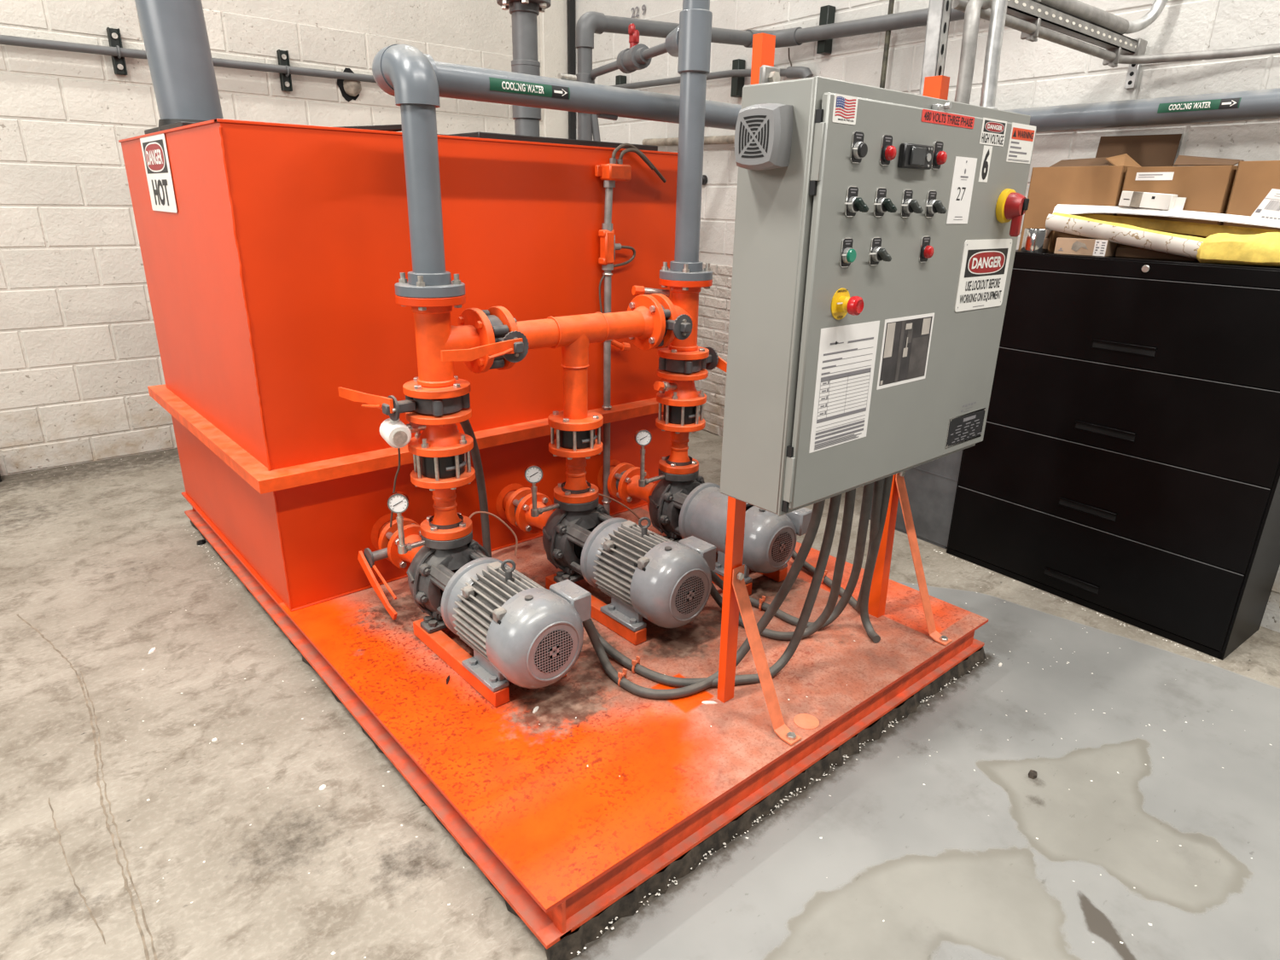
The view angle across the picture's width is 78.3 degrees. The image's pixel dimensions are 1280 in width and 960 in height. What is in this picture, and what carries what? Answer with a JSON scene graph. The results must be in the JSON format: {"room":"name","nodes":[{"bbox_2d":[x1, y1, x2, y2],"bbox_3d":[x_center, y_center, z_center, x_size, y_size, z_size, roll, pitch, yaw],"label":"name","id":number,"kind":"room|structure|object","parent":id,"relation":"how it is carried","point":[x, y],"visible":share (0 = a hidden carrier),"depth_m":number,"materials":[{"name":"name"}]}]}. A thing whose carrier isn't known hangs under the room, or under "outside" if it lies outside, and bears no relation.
{"room":"pump room","nodes":[
{"label":"pump room","id":0,"kind":"room"},
{"bbox_2d":[0,0,542,476],"bbox_3d":[-2.596,-1.776,4.461,5.550,3.200,0.122,-15,25,-38],"label":"wall","id":1,"kind":"structure","parent":0,"point":[80,356],"depth_m":4.30,"materials":[{"name":"white brick"}]},
{"bbox_2d":[0,27,376,91],"bbox_3d":[-2.290,-2.322,4.391,4.150,0.212,0.088,-15,25,-38],"label":"pipe","id":2,"kind":"object","parent":1,"relation":"attached to","point":[115,49],"visible":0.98,"depth_m":4.10,"materials":[{"name":"grey plastic"}]},
{"bbox_2d":[337,67,361,102],"bbox_3d":[-1.784,-2.434,4.844,0.142,0.190,0.052,-15,25,-38],"label":"hole","id":3,"kind":"object","parent":1,"relation":"attached to","point":[350,90],"depth_m":4.84,"materials":[{"name":"black"}]},
{"bbox_2d":[540,0,568,139],"bbox_3d":[-0.637,-2.277,5.987,0.215,3.200,0.040,-15,25,-38],"label":"trim","id":4,"kind":"structure","parent":1,"relation":"attached to","point":[554,20],"depth_m":5.68,"materials":[{"name":"white paint"}]},
{"bbox_2d":[0,430,1279,959],"bbox_3d":[-0.738,0.736,2.276,6.612,0.001,7.000,-15,25,-38],"label":"floor","id":5,"kind":"structure","parent":0,"point":[954,866],"depth_m":2.04,"materials":[{"name":"concrete"}]},
{"bbox_2d":[148,647,156,653],"bbox_3d":[-1.654,0.577,2.666,0.016,0.004,0.041,-3,20,-11],"label":"chip","id":6,"kind":"object","parent":5,"relation":"on","point":[153,649],"visible":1,"depth_m":2.66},
{"bbox_2d":[196,538,206,545],"bbox_3d":[-1.942,0.272,3.482,0.041,0.021,0.032,-15,25,-38],"label":"lump","id":7,"kind":"object","parent":5,"relation":"on","point":[201,542],"visible":1,"depth_m":3.47,"materials":[{"name":"black plastic"}]},
{"bbox_2d":[319,784,325,790],"bbox_3d":[-0.835,0.807,2.067,0.017,0.003,0.020,6,20,14],"label":"chip","id":8,"kind":"object","parent":5,"relation":"on","point":[322,787],"visible":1,"depth_m":2.06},
{"bbox_2d":[181,491,989,959],"bbox_3d":[-0.467,0.336,3.189,1.829,0.155,3.010,-15,25,-38],"label":"base","id":9,"kind":"object","parent":5,"relation":"on","point":[561,840],"depth_m":2.12,"materials":[{"name":"orange paint"}]},
{"bbox_2d":[118,118,677,611],"bbox_3d":[-0.959,-0.655,3.425,1.867,1.549,1.586,-15,25,-38],"label":"tank","id":10,"kind":"object","parent":9,"relation":"on","point":[274,255],"visible":0.88,"depth_m":2.68,"materials":[{"name":"metal"}]},
{"bbox_2d":[134,0,223,131],"bbox_3d":[-1.595,-1.909,2.556,0.280,1.446,0.230,-15,25,-38],"label":"pipe","id":11,"kind":"object","parent":10,"relation":"on","point":[174,32],"visible":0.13,"depth_m":2.66,"materials":[{"name":"grey plastic"}]},
{"bbox_2d":[371,512,418,560],"bbox_3d":[-0.857,0.202,2.773,0.160,0.160,0.108,-15,25,-38],"label":"flange","id":12,"kind":"object","parent":10,"relation":"attached to","point":[381,543],"visible":0.4,"depth_m":2.75,"materials":[{"name":"orange paint"}]},
{"bbox_2d":[495,482,537,527],"bbox_3d":[-0.474,0.098,3.088,0.160,0.160,0.108,-15,25,-38],"label":"flange","id":13,"kind":"object","parent":10,"relation":"attached to","point":[521,491],"visible":0.49,"depth_m":3.04,"materials":[{"name":"orange paint"}]},
{"bbox_2d":[512,496,524,525],"bbox_3d":[-0.427,0.117,3.036,0.120,0.119,0.046,-15,25,-38],"label":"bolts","id":14,"kind":"object","parent":13,"relation":"attached to","point":[515,502],"visible":0.16,"depth_m":3.00,"materials":[{"name":"metal"}]},
{"bbox_2d":[496,0,551,136],"bbox_3d":[-0.483,-2.126,3.248,0.224,1.447,0.224,-15,25,-38],"label":"pipe","id":15,"kind":"object","parent":10,"relation":"on","point":[524,14],"visible":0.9,"depth_m":3.31,"materials":[{"name":"grey plastic"}]},
{"bbox_2d":[597,459,634,500],"bbox_3d":[-0.095,-0.004,3.399,0.160,0.160,0.108,-15,25,-38],"label":"flange","id":16,"kind":"object","parent":10,"relation":"attached to","point":[619,468],"visible":0.53,"depth_m":3.34,"materials":[{"name":"orange paint"}]},
{"bbox_2d":[614,466,633,498],"bbox_3d":[-0.048,0.015,3.348,0.120,0.119,0.046,-15,25,-38],"label":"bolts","id":17,"kind":"object","parent":16,"relation":"attached to","point":[618,476],"visible":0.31,"depth_m":3.32,"materials":[{"name":"metal"}]},
{"bbox_2d":[594,143,666,512],"bbox_3d":[-0.030,-0.569,3.264,0.346,1.523,0.070,-15,25,-38],"label":"conduit","id":18,"kind":"object","parent":10,"relation":"attached to","point":[611,172],"visible":0.91,"depth_m":3.07,"materials":[{"name":"metal"}]},
{"bbox_2d":[575,5,965,140],"bbox_3d":[0.699,-2.115,3.286,1.350,1.447,1.528,-15,25,-38],"label":"pipe","id":19,"kind":"object","parent":10,"relation":"on","point":[590,23],"visible":0.69,"depth_m":3.67,"materials":[{"name":"grey plastic"}]},
{"bbox_2d":[589,23,679,141],"bbox_3d":[-0.016,-1.553,3.131,0.120,0.455,1.059,-6,21,-19],"label":"branch","id":20,"kind":"object","parent":19,"relation":"attached to","point":[638,56],"visible":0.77,"depth_m":3.03,"materials":[{"name":"grey plastic"}]},
{"bbox_2d":[459,419,491,557],"bbox_3d":[-0.589,0.033,2.777,0.032,0.689,0.352,2,20,2],"label":"hose","id":21,"kind":"object","parent":9,"relation":"on","point":[466,425],"visible":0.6,"depth_m":2.89,"materials":[{"name":"grey rubber"}]},
{"bbox_2d":[387,513,591,707],"bbox_3d":[-0.499,0.332,2.405,0.313,0.384,0.872,-15,25,-38],"label":"pump","id":22,"kind":"object","parent":9,"relation":"on","point":[523,632],"visible":0.93,"depth_m":2.19,"materials":[{"name":"grey metal"}]},
{"bbox_2d":[357,523,414,619],"bbox_3d":[-0.798,0.299,2.659,0.212,0.223,0.258,-15,25,-38],"label":"valve","id":23,"kind":"object","parent":22,"relation":"attached to","point":[367,561],"visible":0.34,"depth_m":2.62,"materials":[{"name":"metal"}]},
{"bbox_2d":[387,491,424,553],"bbox_3d":[-0.691,0.123,2.336,0.106,0.192,0.048,-8,22,-24],"label":"pressure gauge","id":24,"kind":"object","parent":22,"relation":"attached to","point":[398,502],"visible":1,"depth_m":2.31,"materials":[{"name":"silver metal"}]},
{"bbox_2d":[410,465,475,541],"bbox_3d":[-0.596,0.066,2.404,0.190,0.193,0.190,-15,25,-38],"label":"spool","id":25,"kind":"object","parent":22,"relation":"on","point":[444,491],"visible":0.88,"depth_m":2.37,"materials":[{"name":"orange paint"}]},
{"bbox_2d":[413,450,471,481],"bbox_3d":[-0.594,-0.060,2.359,0.157,0.076,0.157,-8,21,-24],"label":"valve","id":26,"kind":"object","parent":25,"relation":"on","point":[437,468],"visible":0.62,"depth_m":2.31,"materials":[{"name":"black paint"}]},
{"bbox_2d":[405,407,473,457],"bbox_3d":[-0.592,-0.150,2.327,0.190,0.115,0.190,-15,25,-38],"label":"pipe reducer","id":27,"kind":"object","parent":26,"relation":"on","point":[441,438],"visible":0.86,"depth_m":2.28,"materials":[{"name":"orange paint"}]},
{"bbox_2d":[379,418,426,527],"bbox_3d":[-0.708,-0.005,2.316,0.158,0.373,0.120,5,20,10],"label":"pressure transmitter","id":28,"kind":"object","parent":27,"relation":"attached to","point":[396,433],"visible":0.88,"depth_m":2.23,"materials":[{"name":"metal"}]},
{"bbox_2d":[337,386,470,420],"bbox_3d":[-0.716,-0.229,2.288,0.423,0.072,0.213,3,20,4],"label":"valve","id":29,"kind":"object","parent":27,"relation":"attached to","point":[389,405],"visible":0.76,"depth_m":2.24,"materials":[{"name":"metal"}]},
{"bbox_2d":[395,294,494,399],"bbox_3d":[-0.568,-0.393,2.258,0.240,0.277,0.190,-15,25,-38],"label":"pipe tee","id":30,"kind":"object","parent":29,"relation":"on","point":[436,379],"visible":0.89,"depth_m":2.22,"materials":[{"name":"orange paint"}]},
{"bbox_2d":[440,309,528,369],"bbox_3d":[-0.495,-0.387,2.255,0.285,0.164,0.268,-15,25,-38],"label":"valve","id":31,"kind":"object","parent":30,"relation":"attached to","point":[513,346],"visible":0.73,"depth_m":2.22,"materials":[{"name":"metal"}]},
{"bbox_2d":[372,44,741,297],"bbox_3d":[0.239,-1.066,2.846,2.467,0.629,0.324,-15,25,-38],"label":"pipe","id":32,"kind":"object","parent":30,"relation":"on","point":[416,81],"visible":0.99,"depth_m":2.14,"materials":[{"name":"grey plastic"}]},
{"bbox_2d":[468,511,517,555],"bbox_3d":[-0.496,0.179,2.595,0.189,0.161,0.070,-10,22,-29],"label":"tube","id":33,"kind":"object","parent":22,"relation":"attached to","point":[476,512],"visible":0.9,"depth_m":2.63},
{"bbox_2d":[534,628,573,674],"bbox_3d":[-0.228,0.457,2.093,0.126,0.126,0.002,-15,25,-38],"label":"grille","id":34,"kind":"object","parent":22,"relation":"attached to","point":[553,648],"depth_m":2.09,"materials":[{"name":"grey metal"}]},
{"bbox_2d":[532,706,539,712],"bbox_3d":[-0.285,0.627,2.156,0.012,0.004,0.031,5,20,12],"label":"chip","id":35,"kind":"object","parent":9,"relation":"on","point":[536,708],"visible":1,"depth_m":2.15,"materials":[{"name":"white paint"}]},
{"bbox_2d":[515,481,715,645],"bbox_3d":[-0.116,0.228,2.720,0.313,0.384,0.872,-15,25,-38],"label":"pump","id":36,"kind":"object","parent":9,"relation":"on","point":[651,576],"visible":0.97,"depth_m":2.52,"materials":[{"name":"grey metal"}]},
{"bbox_2d":[524,464,559,517],"bbox_3d":[-0.324,0.029,2.637,0.132,0.181,0.050,-9,22,-27],"label":"pressure gauge","id":37,"kind":"object","parent":36,"relation":"attached to","point":[533,473],"visible":1,"depth_m":2.61,"materials":[{"name":"silver metal"}]},
{"bbox_2d":[548,438,602,503],"bbox_3d":[-0.221,-0.034,2.713,0.184,0.190,0.184,-15,25,-38],"label":"spool","id":38,"kind":"object","parent":36,"relation":"on","point":[575,464],"visible":0.85,"depth_m":2.68,"materials":[{"name":"orange paint"}]},
{"bbox_2d":[550,426,600,451],"bbox_3d":[-0.218,-0.156,2.670,0.157,0.070,0.157,-8,21,-24],"label":"valve","id":39,"kind":"object","parent":38,"relation":"on","point":[568,439],"visible":0.64,"depth_m":2.62,"materials":[{"name":"black paint"}]},
{"bbox_2d":[487,294,665,431],"bbox_3d":[-0.205,-0.385,2.597,0.607,0.410,0.190,-15,25,-38],"label":"pipe","id":40,"kind":"object","parent":39,"relation":"attached to","point":[643,322],"visible":0.88,"depth_m":2.58,"materials":[{"name":"orange metal"}]},
{"bbox_2d":[598,493,639,518],"bbox_3d":[-0.087,0.094,2.874,0.208,0.150,0.023,-10,22,-28],"label":"tube","id":41,"kind":"object","parent":36,"relation":"attached to","point":[599,494],"visible":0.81,"depth_m":2.88,"materials":[{"name":"brown rubber"}]},
{"bbox_2d":[674,575,704,615],"bbox_3d":[0.154,0.353,2.407,0.126,0.126,0.002,-15,25,-38],"label":"grille","id":42,"kind":"object","parent":36,"relation":"attached to","point":[689,590],"depth_m":2.40,"materials":[{"name":"grey metal"}]},
{"bbox_2d":[582,500,825,698],"bbox_3d":[0.125,0.280,2.171,0.718,0.677,0.184,3,20,6],"label":"conduit","id":43,"kind":"object","parent":9,"relation":"on","point":[814,523],"visible":0.8,"depth_m":2.22,"materials":[{"name":"grey plastic"}]},
{"bbox_2d":[702,700,716,703],"bbox_3d":[0.195,0.622,2.200,0.044,0.004,0.012,0,20,-4],"label":"white sliver","id":44,"kind":"object","parent":9,"relation":"on","point":[705,701],"visible":1,"depth_m":2.20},
{"bbox_2d":[617,455,812,595],"bbox_3d":[0.244,0.118,3.049,0.301,0.384,0.813,-15,25,-38],"label":"pump","id":45,"kind":"object","parent":9,"relation":"on","point":[680,507],"visible":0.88,"depth_m":2.89,"materials":[{"name":"grey metal"}]},
{"bbox_2d":[634,429,665,487],"bbox_3d":[0.044,-0.089,2.932,0.147,0.221,0.051,-10,22,-29],"label":"pressure gauge","id":46,"kind":"object","parent":45,"relation":"attached to","point":[642,437],"visible":1,"depth_m":2.90,"materials":[{"name":"silver metal"}]},
{"bbox_2d":[655,415,705,474],"bbox_3d":[0.152,-0.137,3.019,0.190,0.193,0.190,-15,25,-38],"label":"spool","id":47,"kind":"object","parent":45,"relation":"on","point":[679,434],"visible":0.79,"depth_m":2.98,"materials":[{"name":"orange paint"}]},
{"bbox_2d":[657,402,703,425],"bbox_3d":[0.155,-0.263,2.974,0.157,0.076,0.157,-8,21,-24],"label":"valve","id":48,"kind":"object","parent":47,"relation":"on","point":[674,415],"visible":0.69,"depth_m":2.92,"materials":[{"name":"black paint"}]},
{"bbox_2d":[656,368,708,407],"bbox_3d":[0.157,-0.353,2.942,0.190,0.115,0.190,-15,25,-38],"label":"pipe reducer","id":49,"kind":"object","parent":48,"relation":"on","point":[686,394],"visible":0.81,"depth_m":2.89,"materials":[{"name":"orange paint"}]},
{"bbox_2d":[653,381,677,390],"bbox_3d":[0.099,-0.344,2.877,0.038,0.048,0.118,19,26,41],"label":"plug","id":50,"kind":"object","parent":49,"relation":"attached to","point":[659,386],"visible":1,"depth_m":2.85,"materials":[{"name":"metal"}]},
{"bbox_2d":[658,346,727,373],"bbox_3d":[0.230,-0.418,2.917,0.269,0.116,0.262,-15,25,-38],"label":"valve","id":51,"kind":"object","parent":49,"relation":"on","point":[712,361],"visible":0.69,"depth_m":2.88,"materials":[{"name":"metal"}]},
{"bbox_2d":[649,278,712,360],"bbox_3d":[0.142,-0.586,2.842,0.240,0.277,0.190,-15,25,-38],"label":"pipe tee","id":52,"kind":"object","parent":51,"relation":"on","point":[684,293],"visible":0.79,"depth_m":2.80,"materials":[{"name":"orange paint"}]},
{"bbox_2d":[631,285,669,296],"bbox_3d":[0.040,-0.679,2.830,0.138,0.042,0.037,-6,21,-20],"label":"handle","id":53,"kind":"object","parent":52,"relation":"attached to","point":[637,290],"visible":0.93,"depth_m":2.81,"materials":[{"name":"metal"}]},
{"bbox_2d":[657,304,692,346],"bbox_3d":[0.078,-0.544,2.733,0.086,0.164,0.257,-15,25,-38],"label":"valve","id":54,"kind":"object","parent":52,"relation":"attached to","point":[682,326],"visible":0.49,"depth_m":2.66,"materials":[{"name":"metal"}]},
{"bbox_2d":[659,0,712,280],"bbox_3d":[0.183,-1.609,2.496,0.190,1.890,0.190,-15,25,-38],"label":"riser pipe","id":55,"kind":"object","parent":52,"relation":"on","point":[695,18],"visible":1,"depth_m":2.63,"materials":[{"name":"grey plastic"}]},
{"bbox_2d":[771,531,792,563],"bbox_3d":[0.499,0.236,2.756,0.110,0.110,0.002,-15,25,-38],"label":"grille","id":56,"kind":"object","parent":45,"relation":"attached to","point":[782,542],"depth_m":2.75,"materials":[{"name":"grey metal"}]},
{"bbox_2d":[589,494,841,687],"bbox_3d":[0.144,0.262,2.222,0.784,0.677,0.165,4,20,8],"label":"conduit","id":57,"kind":"object","parent":9,"relation":"on","point":[633,665],"visible":0.72,"depth_m":2.27,"materials":[{"name":"grey plastic"}]},
{"bbox_2d":[716,32,801,745],"bbox_3d":[0.324,-0.126,1.852,0.075,1.650,0.266,-15,25,-38],"label":"panel leg","id":58,"kind":"object","parent":9,"relation":"on","point":[736,597],"visible":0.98,"depth_m":2.07,"materials":[{"name":"orange paint"}]},
{"bbox_2d":[709,488,855,639],"bbox_3d":[0.430,0.189,2.442,0.569,0.677,0.209,19,26,41],"label":"conduit","id":59,"kind":"object","parent":9,"relation":"on","point":[850,496],"visible":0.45,"depth_m":2.37,"materials":[{"name":"grey plastic"}]},
{"bbox_2d":[710,482,874,629],"bbox_3d":[0.454,0.169,2.499,0.612,0.679,0.233,15,24,34],"label":"conduit","id":60,"kind":"object","parent":9,"relation":"on","point":[760,604],"visible":0.57,"depth_m":2.45,"materials":[{"name":"grey rubber"}]},
{"bbox_2d":[791,477,884,610],"bbox_3d":[0.674,0.124,2.639,0.182,0.678,0.752,-3,20,-11],"label":"conduit","id":61,"kind":"object","parent":9,"relation":"on","point":[879,485],"visible":0.44,"depth_m":2.33,"materials":[{"name":"grey plastic"}]},
{"bbox_2d":[859,475,893,642],"bbox_3d":[0.736,0.210,2.394,0.073,0.675,0.201,5,20,9],"label":"conduit","id":62,"kind":"object","parent":9,"relation":"on","point":[874,549],"visible":0.85,"depth_m":2.44,"materials":[{"name":"grey rubber"}]},
{"bbox_2d":[719,64,1036,516],"bbox_3d":[0.593,-0.447,1.925,0.970,0.965,0.288,-15,25,-38],"label":"control panel","id":63,"kind":"object","parent":9,"relation":"attached to","point":[877,229],"visible":1,"depth_m":1.75,"materials":[{"name":"grey paint"}]},
{"bbox_2d":[876,313,934,389],"bbox_3d":[0.641,-0.312,1.894,0.216,0.164,0.001,-15,25,-38],"label":"print","id":64,"kind":"object","parent":63,"relation":"attached to","point":[905,343],"depth_m":1.89,"materials":[{"name":"white paper"}]},
{"bbox_2d":[953,160,968,220],"bbox_3d":[0.765,-0.687,1.867,0.044,0.132,0.001,-15,25,-38],"label":"print","id":65,"kind":"object","parent":63,"relation":"attached to","point":[961,190],"depth_m":1.87,"materials":[{"name":"grey paper"}]},
{"bbox_2d":[950,414,982,442],"bbox_3d":[0.922,-0.147,2.213,0.185,0.063,0.001,-15,25,-38],"label":"print","id":66,"kind":"object","parent":63,"relation":"attached to","point":[973,416],"depth_m":2.21},
{"bbox_2d":[954,0,992,104],"bbox_3d":[0.889,-1.138,2.109,0.046,0.337,0.267,10,22,24],"label":"conduit","id":67,"kind":"object","parent":63,"relation":"attached to","point":[972,14],"visible":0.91,"depth_m":2.00,"materials":[{"name":"metal"}]},
{"bbox_2d":[979,0,1007,109],"bbox_3d":[0.914,-1.383,1.935,0.051,0.916,0.096,-1,20,-7],"label":"conduit","id":68,"kind":"object","parent":63,"relation":"on","point":[998,10],"visible":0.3,"depth_m":2.01,"materials":[{"name":"metal"}]},
{"bbox_2d":[995,188,1029,236],"bbox_3d":[0.950,-0.681,2.003,0.084,0.116,0.055,-15,25,-38],"label":"switch","id":69,"kind":"object","parent":63,"relation":"attached to","point":[1010,205],"depth_m":1.99,"materials":[{"name":"red plastic"}]},
{"bbox_2d":[1007,140,1029,162],"bbox_3d":[0.965,-0.833,1.998,0.115,0.044,0.001,-15,25,-38],"label":"print","id":70,"kind":"object","parent":63,"relation":"attached to","point":[1017,142],"depth_m":1.98},
{"bbox_2d":[868,75,952,645],"bbox_3d":[0.876,-0.278,2.321,0.129,1.645,0.292,-15,25,-38],"label":"panel leg","id":71,"kind":"object","parent":9,"relation":"on","point":[934,86],"visible":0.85,"depth_m":2.54,"materials":[{"name":"orange paint"}]},
{"bbox_2d":[919,0,952,95],"bbox_3d":[0.778,-1.478,1.952,0.085,1.050,0.042,-15,25,-38],"label":"channel","id":72,"kind":"object","parent":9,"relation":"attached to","point":[939,14],"visible":0.83,"depth_m":2.06,"materials":[{"name":"metal"}]},
{"bbox_2d":[31,457,1271,958],"bbox_3d":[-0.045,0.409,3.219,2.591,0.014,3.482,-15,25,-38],"label":"crumbs","id":73,"kind":"object","parent":5,"relation":"on","point":[791,793],"visible":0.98,"depth_m":2.07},
{"bbox_2d":[869,449,962,548],"bbox_3d":[1.275,-0.291,3.569,0.027,1.150,0.485,-13,24,-35],"label":"board","id":74,"kind":"object","parent":5,"relation":"on","point":[931,486],"visible":0.13,"depth_m":3.59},
{"bbox_2d":[1028,769,1036,779],"bbox_3d":[1.082,0.809,2.166,0.023,0.009,0.036,11,22,26],"label":"clod","id":75,"kind":"object","parent":5,"relation":"on","point":[1032,774],"visible":1,"depth_m":2.16,"materials":[{"name":"soil"}]},
{"bbox_2d":[946,250,1279,660],"bbox_3d":[1.855,-0.172,3.024,0.378,1.312,1.081,-13,24,-35],"label":"filing cabinet","id":76,"kind":"object","parent":5,"relation":"on","point":[1125,465],"visible":0.91,"depth_m":2.83,"materials":[{"name":"black metal"}]},
{"bbox_2d":[1020,228,1053,252],"bbox_3d":[1.532,-0.924,3.036,0.100,0.086,0.100,-15,25,-38],"label":"metal can","id":77,"kind":"object","parent":76,"relation":"on","point":[1034,240],"visible":0.92,"depth_m":3.00,"materials":[{"name":"silver metal"}]},
{"bbox_2d":[1018,153,1141,252],"bbox_3d":[1.709,-1.065,3.035,0.215,0.359,0.335,-13,24,-35],"label":"cardboard box","id":78,"kind":"object","parent":76,"relation":"on","point":[1090,181],"visible":0.54,"depth_m":2.96,"materials":[{"name":"brown cardboard"}]},
{"bbox_2d":[1053,237,1117,256],"bbox_3d":[1.647,-0.863,2.911,0.082,0.058,0.184,-13,24,-35],"label":"carton","id":79,"kind":"object","parent":76,"relation":"on","point":[1085,247],"visible":0.96,"depth_m":2.88,"materials":[{"name":"brown cardboard"}]},
{"bbox_2d":[1094,241,1105,254],"bbox_3d":[1.657,-0.837,2.834,0.001,0.041,0.030,-13,24,-35],"label":"print","id":80,"kind":"object","parent":79,"relation":"attached to","point":[1100,247],"depth_m":2.83,"materials":[{"name":"grey paper"}]},
{"bbox_2d":[1115,246,1198,261],"bbox_3d":[1.812,-0.794,2.762,0.028,0.034,0.260,-13,24,-35],"label":"carton","id":81,"kind":"object","parent":76,"relation":"on","point":[1138,253],"visible":0.68,"depth_m":2.77,"materials":[{"name":"cardboard"}]},
{"bbox_2d":[1045,203,1279,266],"bbox_3d":[1.849,-0.817,2.616,0.109,0.176,1.011,-13,24,-34],"label":"insulation","id":82,"kind":"object","parent":76,"relation":"on","point":[1224,244],"visible":0.99,"depth_m":2.65,"materials":[{"name":"white paper"}]},
{"bbox_2d":[1118,191,1186,209],"bbox_3d":[1.780,-0.965,2.736,0.046,0.076,0.198,-13,24,-35],"label":"carton","id":83,"kind":"object","parent":82,"relation":"on","point":[1133,199],"visible":0.95,"depth_m":2.72,"materials":[{"name":"white"}]},
{"bbox_2d":[1114,155,1244,255],"bbox_3d":[1.908,-0.964,2.780,0.207,0.346,0.323,-13,24,-35],"label":"cardboard box","id":84,"kind":"object","parent":76,"relation":"on","point":[1206,186],"visible":0.38,"depth_m":2.67,"materials":[{"name":"brown cardboard"}]},
{"bbox_2d":[1138,174,1163,177],"bbox_3d":[1.781,-1.061,2.745,0.001,0.010,0.077,-13,24,-35],"label":"print","id":85,"kind":"object","parent":84,"relation":"on","point":[1139,175],"depth_m":2.74,"materials":[{"name":"grey paper"}]},
{"bbox_2d":[1222,160,1279,230],"bbox_3d":[2.139,-0.843,2.497,0.207,0.316,0.418,-13,24,-35],"label":"cardboard box","id":86,"kind":"object","parent":76,"relation":"on","point":[1255,190],"visible":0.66,"depth_m":2.52,"materials":[{"name":"brown cardboard"}]},
{"bbox_2d":[575,0,1279,632],"bbox_3d":[1.379,-1.451,3.779,0.129,3.200,6.338,-13,24,-35],"label":"wall","id":87,"kind":"structure","parent":0,"point":[1042,72],"depth_m":3.47,"materials":[{"name":"brick"}]},
{"bbox_2d":[567,0,575,139],"bbox_3d":[-0.517,-2.289,6.026,0.050,3.200,0.025,-15,25,-38],"label":"trim","id":88,"kind":"structure","parent":87,"relation":"attached to","point":[571,3],"depth_m":5.72,"materials":[{"name":"black paint"}]},
{"bbox_2d":[642,134,734,145],"bbox_3d":[0.332,-2.102,4.876,0.048,0.066,1.001,-13,24,-35],"label":"pipe","id":89,"kind":"object","parent":87,"relation":"attached to","point":[713,139],"visible":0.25,"depth_m":4.96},
{"bbox_2d":[702,174,707,185],"bbox_3d":[0.391,-1.873,4.907,0.035,0.059,0.060,-13,24,-35],"label":"round cap","id":90,"kind":"object","parent":87,"relation":"attached to","point":[704,177],"visible":0.53,"depth_m":4.89,"materials":[{"name":"black plastic"}]},
{"bbox_2d":[610,47,813,97],"bbox_3d":[0.231,-2.463,4.902,0.079,0.220,2.239,-13,24,-34],"label":"pipe","id":91,"kind":"object","parent":87,"relation":"attached to","point":[738,72],"visible":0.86,"depth_m":4.50,"materials":[{"name":"grey plastic"}]},
{"bbox_2d":[879,0,894,88],"bbox_3d":[1.165,-2.319,3.594,0.022,1.250,0.022,-5,21,-18],"label":"rod","id":92,"kind":"object","parent":87,"relation":"attached to","point":[891,4],"visible":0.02,"depth_m":3.69,"materials":[{"name":"silver metal"}]},
{"bbox_2d":[968,0,1147,67],"bbox_3d":[1.341,-1.437,2.516,1.345,0.107,0.060,-15,25,-38],"label":"cable tray","id":93,"kind":"object","parent":87,"relation":"attached to","point":[1038,14],"visible":0.94,"depth_m":2.54,"materials":[{"name":"metal"}]},
{"bbox_2d":[1034,0,1168,34],"bbox_3d":[1.308,-1.773,2.361,1.343,0.648,0.109,-13,24,-34],"label":"conduit","id":94,"kind":"object","parent":93,"relation":"attached to","point":[1078,8],"visible":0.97,"depth_m":2.65,"materials":[{"name":"metal"}]},
{"bbox_2d":[951,0,1279,63],"bbox_3d":[1.872,-1.190,1.923,1.309,0.031,1.696,-15,25,-38],"label":"conduit","id":95,"kind":"object","parent":87,"relation":"attached to","point":[1012,22],"visible":0.89,"depth_m":2.64,"materials":[{"name":"metal"}]},
{"bbox_2d":[1123,64,1140,89],"bbox_3d":[1.856,-1.528,2.961,0.023,0.100,0.036,-13,24,-35],"label":"strut","id":96,"kind":"object","parent":87,"relation":"attached to","point":[1133,71],"visible":0.81,"depth_m":2.96,"materials":[{"name":"metal"}]},
{"bbox_2d":[1002,87,1279,131],"bbox_3d":[2.036,-1.258,2.667,0.220,0.128,2.774,-14,25,-37],"label":"pipe","id":97,"kind":"object","parent":87,"relation":"attached to","point":[1257,104],"visible":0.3,"depth_m":2.82,"materials":[{"name":"grey plastic"}]},
{"bbox_2d":[1095,133,1181,167],"bbox_3d":[1.882,-1.193,3.017,0.015,0.242,0.295,-13,24,-35],"label":"cardboard sheet","id":98,"kind":"object","parent":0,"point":[1146,150],"visible":0.36,"depth_m":2.97,"materials":[{"name":"brown cardboard"}]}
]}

